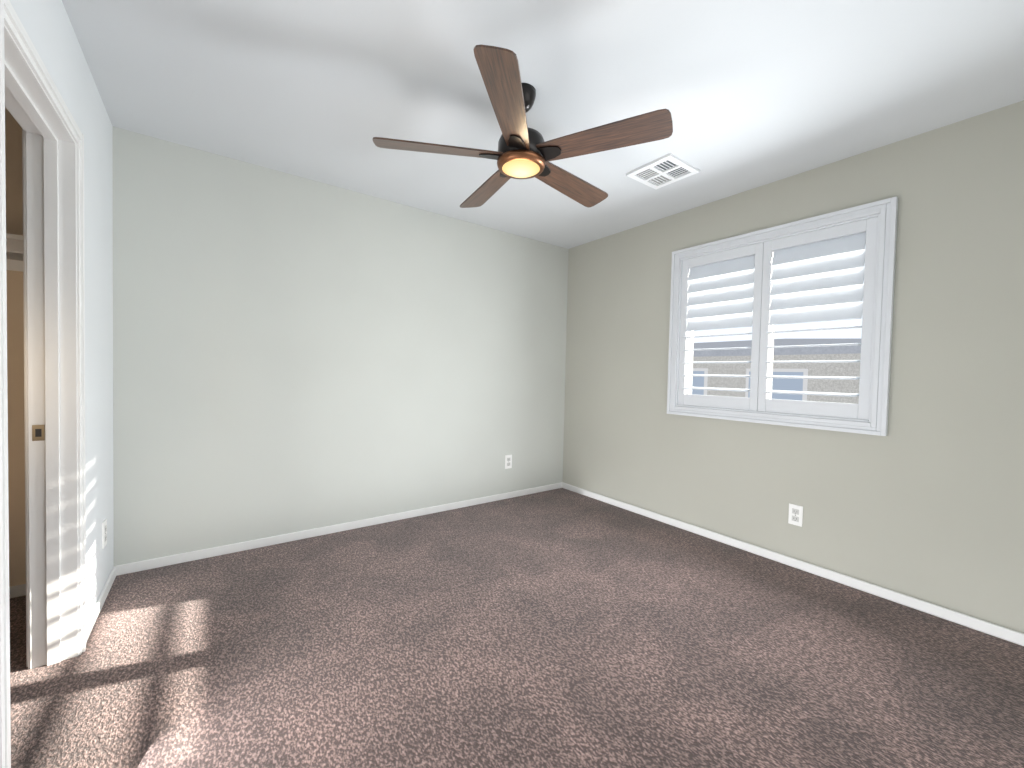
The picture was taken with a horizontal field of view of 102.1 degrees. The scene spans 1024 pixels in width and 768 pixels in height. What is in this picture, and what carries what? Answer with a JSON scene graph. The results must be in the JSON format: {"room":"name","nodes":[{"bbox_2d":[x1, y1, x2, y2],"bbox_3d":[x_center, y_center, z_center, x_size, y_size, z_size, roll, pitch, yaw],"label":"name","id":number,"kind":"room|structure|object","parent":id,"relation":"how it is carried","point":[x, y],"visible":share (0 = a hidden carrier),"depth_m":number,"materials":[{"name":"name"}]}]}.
{"room":"empty bedroom","nodes":[
{"label":"empty bedroom","id":0,"kind":"room"},
{"bbox_2d":[5,107,25,586],"bbox_3d":[-2.026,-0.172,0.836,1.200,2.540,2.610,0,2,-36],"label":"wall","id":1,"kind":"structure","parent":0,"point":[15,343],"depth_m":2.03,"materials":[{"name":"paint"}]},
{"bbox_2d":[6,233,22,271],"bbox_3d":[-2.590,-0.602,1.694,1.100,0.110,0.330,0,2,-36],"label":"shelf","id":2,"kind":"object","parent":1,"relation":"attached to","point":[14,252],"depth_m":1.90,"materials":[{"name":"white"}]},
{"bbox_2d":[9,584,25,597],"bbox_3d":[-2.721,1.028,1.865,1.100,0.056,0.012,0,2,-36],"label":"baseboard","id":3,"kind":"structure","parent":1,"relation":"attached to","point":[17,590],"depth_m":2.05,"materials":[{"name":"white"}]},
{"bbox_2d":[9,0,113,622],"bbox_3d":[-1.184,-0.102,0.803,0.120,2.440,3.500,0,2,-36],"label":"wall","id":4,"kind":"structure","parent":0,"point":[47,26],"depth_m":1.87,"materials":[{"name":"paint"}]},
{"bbox_2d":[0,0,85,767],"bbox_3d":[-1.542,0.060,1.292,0.158,2.075,0.850,0,2,-36],"label":"door frame","id":5,"kind":"structure","parent":4,"relation":"attached to","point":[32,101],"depth_m":1.57,"materials":[{"name":"white wood"}]},
{"bbox_2d":[86,565,121,642],"bbox_3d":[-1.971,1.042,1.985,0.013,0.056,0.705,0,2,-36],"label":"baseboard","id":6,"kind":"structure","parent":4,"relation":"attached to","point":[117,570],"depth_m":1.98,"materials":[{"name":"white wood"}]},
{"bbox_2d":[102,519,106,548],"bbox_3d":[-2.031,0.746,2.066,0.008,0.125,0.075,0,2,-36],"label":"electrical outlet","id":7,"kind":"object","parent":4,"relation":"attached to","point":[104,533],"visible":0.98,"depth_m":2.05,"materials":[{"name":"white plastic"}]},
{"bbox_2d":[112,126,568,565],"bbox_3d":[-0.852,-0.160,3.300,3.645,2.440,0.140,0,2,-36],"label":"wall","id":8,"kind":"structure","parent":0,"point":[292,353],"depth_m":2.81,"materials":[{"name":"paint"}]},
{"bbox_2d":[122,482,561,574],"bbox_3d":[-0.848,1.034,3.259,3.330,0.056,0.013,0,2,-36],"label":"baseboard","id":9,"kind":"structure","parent":8,"relation":"attached to","point":[132,567],"depth_m":2.85,"materials":[{"name":"white wood"}]},
{"bbox_2d":[505,455,511,468],"bbox_3d":[-0.033,0.722,3.845,0.075,0.125,0.008,0,2,-36],"label":"electrical outlet","id":10,"kind":"object","parent":8,"relation":"attached to","point":[508,461],"visible":1,"depth_m":3.84,"materials":[{"name":"white plastic"}]},
{"bbox_2d":[26,488,1023,767],"bbox_3d":[0.194,1.147,1.864,3.365,0.050,3.500,0,2,-36],"label":"floor","id":11,"kind":"structure","parent":0,"point":[560,628],"depth_m":1.68,"materials":[{"name":"brown carpet"}]},
{"bbox_2d":[62,0,1023,248],"bbox_3d":[0.251,-1.366,1.799,3.645,0.100,3.780,0,2,-36],"label":"ceiling","id":12,"kind":"structure","parent":0,"point":[750,94],"depth_m":1.81,"materials":[{"name":"paint"}]},
{"bbox_2d":[372,45,672,207],"bbox_3d":[0.049,-1.141,1.914,1.236,0.365,1.235,0,2,-36],"label":"fan","id":13,"kind":"object","parent":12,"relation":"hanging from","point":[524,151],"visible":1,"depth_m":1.75,"materials":[{"name":"brown wood"}]},
{"bbox_2d":[626,153,699,188],"bbox_3d":[0.937,-1.314,2.577,0.310,0.014,0.310,0,2,-36],"label":"ceiling vent","id":14,"kind":"object","parent":12,"relation":"in","point":[670,168],"visible":0.98,"depth_m":2.56,"materials":[{"name":"white metal"}]},
{"bbox_2d":[563,100,1023,632],"bbox_3d":[1.637,-0.092,2.866,0.140,2.440,3.500,0,2,-36],"label":"wall","id":15,"kind":"structure","parent":0,"point":[923,499],"depth_m":2.22,"materials":[{"name":"paint"}]},
{"bbox_2d":[667,196,897,435],"bbox_3d":[1.682,-0.376,2.764,0.190,1.265,1.310,0,2,-36],"label":"window shutters","id":16,"kind":"object","parent":15,"relation":"attached to","point":[811,269],"visible":1,"depth_m":2.58,"materials":[{"name":"white wood"}]},
{"bbox_2d":[562,482,1023,645],"bbox_3d":[1.548,1.099,2.853,0.013,0.056,3.500,0,2,-36],"label":"baseboard","id":17,"kind":"structure","parent":15,"relation":"attached to","point":[1000,632],"depth_m":2.39,"materials":[{"name":"white wood"}]},
{"bbox_2d":[788,503,802,526],"bbox_3d":[1.760,0.813,2.569,0.008,0.125,0.075,0,2,-36],"label":"electrical outlet","id":18,"kind":"object","parent":15,"relation":"attached to","point":[795,517],"visible":1,"depth_m":2.57,"materials":[{"name":"white plastic"}]},
{"label":"outside","id":19,"kind":"structure","parent":0,"visible":0},
{"bbox_2d":[9,595,75,767],"bbox_3d":[-1.966,1.123,0.934,1.220,0.050,2.410,0,2,-36],"label":"floor carpet","id":20,"kind":"object","parent":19,"point":[34,693],"depth_m":1.47,"materials":[{"name":"brown carpet"}]},
{"bbox_2d":[692,338,860,403],"bbox_3d":[3.625,1.286,14.421,6.800,5.170,17.100,0,2,-36],"label":"house","id":21,"kind":"structure","parent":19,"point":[852,352],"depth_m":7.43,"materials":[{"name":"paint"}]}
]}

